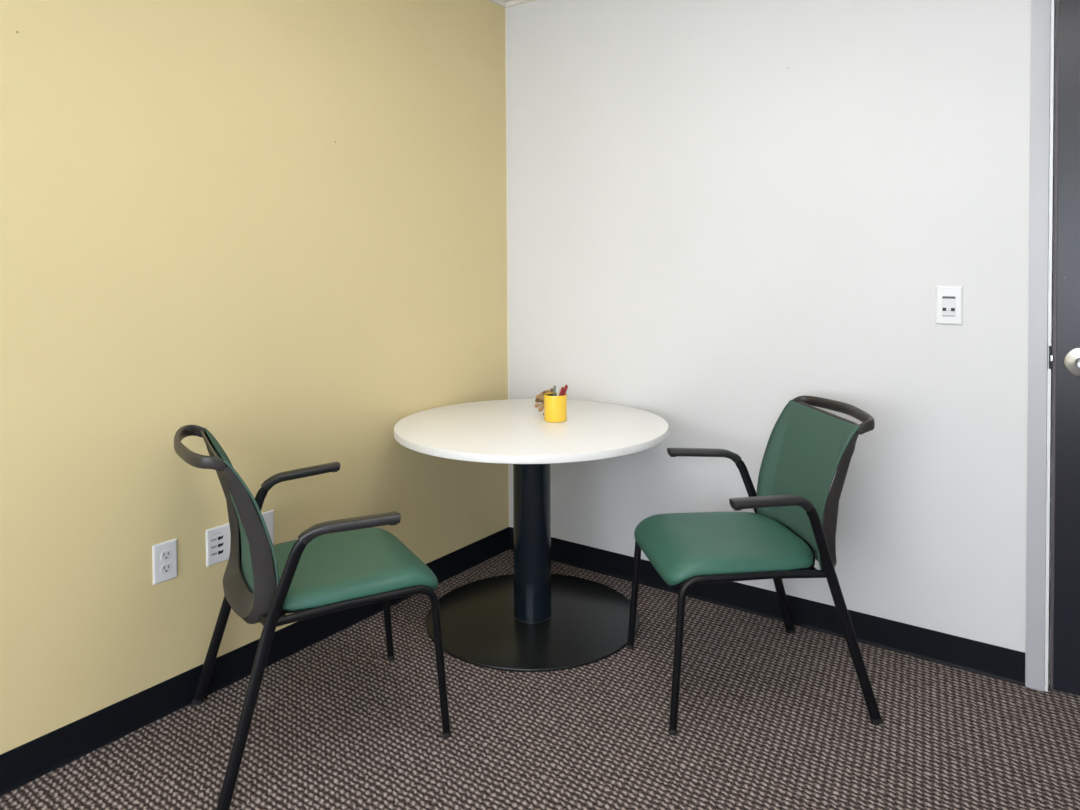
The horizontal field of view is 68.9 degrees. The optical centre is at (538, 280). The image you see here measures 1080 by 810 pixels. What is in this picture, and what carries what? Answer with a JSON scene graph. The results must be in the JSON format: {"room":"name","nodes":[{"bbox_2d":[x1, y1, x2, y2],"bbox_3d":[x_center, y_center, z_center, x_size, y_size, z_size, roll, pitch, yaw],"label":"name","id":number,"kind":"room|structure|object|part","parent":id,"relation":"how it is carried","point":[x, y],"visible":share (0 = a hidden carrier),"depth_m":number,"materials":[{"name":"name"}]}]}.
{"room":"office","nodes":[
{"label":"office","id":0,"kind":"room"},
{"bbox_2d":[0,0,508,754],"bbox_3d":[-1.418,0.039,1.967,0.120,2.507,4.420,1,2,36],"label":"wall","id":1,"kind":"structure","parent":0,"point":[277,229],"depth_m":2.44,"materials":[{"name":"yellow paint"}]},
{"bbox_2d":[152,538,176,584],"bbox_3d":[-1.097,0.827,2.313,0.009,0.116,0.073,1,2,36],"label":"wall outlet","id":2,"kind":"object","parent":1,"relation":"attached to","point":[164,554],"visible":1,"depth_m":2.31,"materials":[{"name":"white plastic"}]},
{"bbox_2d":[160,550,170,559],"bbox_3d":[-1.095,0.808,2.311,0.004,0.025,0.034,1,2,36],"label":"receptacle","id":3,"kind":"object","parent":2,"relation":"attached to","point":[164,554],"depth_m":2.31,"materials":[{"name":"white plastic"}]},
{"bbox_2d":[161,563,171,573],"bbox_3d":[-1.095,0.847,2.312,0.004,0.025,0.034,1,2,36],"label":"receptacle","id":4,"kind":"object","parent":2,"relation":"attached to","point":[166,568],"depth_m":2.31,"materials":[{"name":"white plastic"}]},
{"bbox_2d":[206,510,273,566],"bbox_3d":[-0.951,0.823,2.517,0.007,0.114,0.241,1,2,36],"label":"wall jack plate","id":5,"kind":"object","parent":1,"relation":"attached to","point":[218,539],"visible":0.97,"depth_m":2.46,"materials":[{"name":"white plastic"}]},
{"bbox_2d":[0,527,508,795],"bbox_3d":[-1.395,1.243,1.910,0.006,0.102,4.300,1,2,36],"label":"baseboard","id":6,"kind":"structure","parent":1,"relation":"attached to","point":[23,764],"depth_m":2.34,"materials":[{"name":"black rubber"}]},
{"bbox_2d":[487,0,507,7],"bbox_3d":[-1.405,-1.203,1.849,0.016,0.018,4.300,1,2,36],"label":"trim","id":7,"kind":"structure","parent":1,"relation":"attached to","point":[497,2],"depth_m":3.54,"materials":[{"name":"beige paint"}]},
{"bbox_2d":[0,549,1079,809],"bbox_3d":[0.183,1.361,0.771,4.140,0.100,4.540,1,2,36],"label":"floor","id":8,"kind":"structure","parent":0,"point":[770,718],"depth_m":2.20,"materials":[{"name":"carpet"}]},
{"bbox_2d":[174,425,450,809],"bbox_3d":[-0.666,0.849,2.258,0.679,0.870,0.642,-1,2,-29],"label":"armchair","id":9,"kind":"object","parent":8,"relation":"on","point":[340,564],"visible":1,"depth_m":2.13,"materials":[{"name":"teal plastic"}]},
{"bbox_3d":[-0.971,1.065,2.391,0.158,0.431,0.023,-1,1,-15],"label":"leg","id":10,"kind":"part","parent":9,"relation":"part of","materials":[{"name":"black metal"}]},
{"bbox_3d":[-0.833,0.658,2.161,0.136,0.438,0.444,-1,2,-29],"label":"frame","id":11,"kind":"part","parent":9,"relation":"part of","materials":[{"name":"grey plastic"}]},
{"bbox_3d":[-0.719,1.074,1.935,0.158,0.431,0.023,-2,2,-43],"label":"leg","id":12,"kind":"part","parent":9,"relation":"part of","materials":[{"name":"black metal"}]},
{"bbox_3d":[-0.761,0.630,2.525,0.258,0.055,0.042,-1,2,-37],"label":"armrest","id":13,"kind":"part","parent":9,"relation":"part of","materials":[{"name":"black plastic"}]},
{"bbox_3d":[-0.486,0.640,2.029,0.258,0.055,0.042,-1,1,-21],"label":"armrest","id":14,"kind":"part","parent":9,"relation":"part of","materials":[{"name":"black plastic"}]},
{"bbox_3d":[-0.588,0.846,2.300,0.487,0.085,0.471,-1,2,-29],"label":"seat","id":15,"kind":"part","parent":9,"relation":"part of","materials":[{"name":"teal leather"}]},
{"bbox_3d":[-0.480,0.867,2.087,0.447,0.048,0.023,-1,2,-29],"label":"seat rail","id":16,"kind":"part","parent":9,"relation":"part of","materials":[{"name":"black metal"}]},
{"bbox_3d":[-0.511,1.066,2.624,0.059,0.407,0.022,-2,2,-41],"label":"leg","id":17,"kind":"part","parent":9,"relation":"part of","materials":[{"name":"black metal"}]},
{"bbox_3d":[-0.277,1.075,2.201,0.059,0.407,0.022,-1,1,-17],"label":"leg","id":18,"kind":"part","parent":9,"relation":"part of","materials":[{"name":"black metal"}]},
{"bbox_2d":[394,399,668,671],"bbox_3d":[-0.024,0.895,2.934,1.007,0.734,1.007,1,2,36],"label":"round table","id":19,"kind":"object","parent":8,"relation":"on","point":[532,618],"visible":0.96,"depth_m":2.86,"materials":[{"name":"white laminate"}]},
{"bbox_2d":[534,388,552,415],"bbox_3d":[0.040,0.469,3.048,0.091,0.104,0.097,1,2,36],"label":"wooden ornament","id":20,"kind":"object","parent":19,"relation":"on","point":[539,398],"visible":0.39,"depth_m":3.04,"materials":[{"name":"brown wood"}]},
{"bbox_2d":[544,392,566,422],"bbox_3d":[0.064,0.477,2.953,0.086,0.100,0.086,1,2,36],"label":"pen cup","id":21,"kind":"object","parent":19,"relation":"on","point":[555,407],"visible":0.94,"depth_m":2.92,"materials":[{"name":"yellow ceramic"}]},
{"bbox_2d":[562,385,567,395],"bbox_3d":[0.087,0.455,2.957,0.048,0.126,0.010,0,1,1],"label":"pen","id":22,"kind":"object","parent":21,"relation":"in","point":[566,386],"visible":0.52,"depth_m":2.95,"materials":[{"name":"red plastic"}]},
{"bbox_2d":[627,396,882,735],"bbox_3d":[0.668,0.836,2.492,0.679,0.870,0.642,-1,1,-7],"label":"armchair","id":23,"kind":"object","parent":8,"relation":"on","point":[787,530],"visible":1,"depth_m":2.40,"materials":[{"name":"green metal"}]},
{"bbox_3d":[0.333,1.059,2.699,0.059,0.407,0.022,0,1,5],"label":"leg","id":24,"kind":"part","parent":23,"relation":"part of","materials":[{"name":"black metal"}]},
{"bbox_3d":[0.394,1.070,2.219,0.059,0.407,0.022,-1,1,-19],"label":"leg","id":25,"kind":"part","parent":23,"relation":"part of","materials":[{"name":"black metal"}]},
{"bbox_3d":[0.582,0.617,2.763,0.258,0.055,0.042,0,1,0],"label":"armrest","id":26,"kind":"part","parent":23,"relation":"part of","materials":[{"name":"black plastic"}]},
{"bbox_3d":[0.581,0.834,2.481,0.487,0.085,0.471,-1,1,-7],"label":"seat","id":27,"kind":"part","parent":23,"relation":"part of","materials":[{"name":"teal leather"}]},
{"bbox_3d":[0.620,0.857,2.246,0.447,0.048,0.023,-1,1,-7],"label":"seat rail","id":28,"kind":"part","parent":23,"relation":"part of","materials":[{"name":"black metal"}]},
{"bbox_3d":[0.654,0.629,2.200,0.258,0.055,0.042,-1,1,-15],"label":"armrest","id":29,"kind":"part","parent":23,"relation":"part of","materials":[{"name":"black plastic"}]},
{"bbox_3d":[0.841,1.045,2.781,0.158,0.431,0.023,-1,1,-21],"label":"leg","id":30,"kind":"part","parent":23,"relation":"part of","materials":[{"name":"black metal"}]},
{"bbox_3d":[0.855,0.639,2.512,0.136,0.438,0.444,-1,1,-7],"label":"frame","id":31,"kind":"part","parent":23,"relation":"part of","materials":[{"name":"grey plastic"}]},
{"bbox_3d":[0.907,1.057,2.265,0.158,0.431,0.023,0,1,7],"label":"leg","id":32,"kind":"part","parent":23,"relation":"part of","materials":[{"name":"black metal"}]},
{"bbox_2d":[507,0,1030,684],"bbox_3d":[1.471,0.008,2.530,3.900,2.507,0.120,1,2,36],"label":"wall","id":33,"kind":"structure","parent":0,"point":[722,214],"depth_m":2.84,"materials":[{"name":"white paint"}]},
{"bbox_2d":[505,8,509,526],"bbox_3d":[-0.142,-0.049,3.620,0.007,2.387,0.002,1,2,36],"label":"trim","id":34,"kind":"structure","parent":33,"relation":"attached to","point":[505,8],"depth_m":3.61,"materials":[{"name":"beige paint"}]},
{"bbox_2d":[506,0,536,7],"bbox_3d":[1.430,-1.234,2.441,3.884,0.018,0.016,1,2,36],"label":"trim","id":35,"kind":"structure","parent":33,"relation":"attached to","point":[516,2],"depth_m":3.54,"materials":[{"name":"beige paint"}]},
{"bbox_2d":[509,527,1024,685],"bbox_3d":[0.689,1.204,3.051,2.043,0.102,0.006,1,2,36],"label":"baseboard","id":36,"kind":"structure","parent":33,"relation":"attached to","point":[998,662],"depth_m":2.81,"materials":[{"name":"black rubber"}]},
{"bbox_2d":[935,285,962,324],"bbox_3d":[1.331,0.081,2.552,0.079,0.127,0.012,1,2,36],"label":"wall switch plate","id":37,"kind":"object","parent":33,"relation":"attached to","point":[949,299],"visible":1,"depth_m":2.55,"materials":[{"name":"white plastic"}]},
{"bbox_2d":[1026,0,1079,695],"bbox_3d":[1.931,0.041,2.136,1.018,2.455,0.130,1,2,36],"label":"door","id":38,"kind":"structure","parent":33,"relation":"in","point":[1053,457],"depth_m":2.39,"materials":[{"name":"grey metal"}]},
{"bbox_3d":[1.944,0.040,2.154,1.018,2.455,0.087,1,2,36],"label":"frame","id":39,"kind":"part","parent":38,"relation":"part of","materials":[{"name":"grey metal"}]},
{"bbox_3d":[1.561,0.235,2.400,0.006,0.067,0.014,1,2,36],"label":"strike plate","id":40,"kind":"part","parent":38,"relation":"part of","materials":[{"name":"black metal"}]},
{"bbox_3d":[1.948,0.064,2.144,0.894,2.392,0.044,1,2,36],"label":"panel","id":41,"kind":"part","parent":38,"relation":"part of","materials":[{"name":"black metal"}]},
{"bbox_3d":[1.620,0.246,2.347,0.089,0.089,0.020,1,2,36],"label":"handle","id":42,"kind":"part","parent":38,"relation":"part of","materials":[{"name":"silver metal"}]}
]}

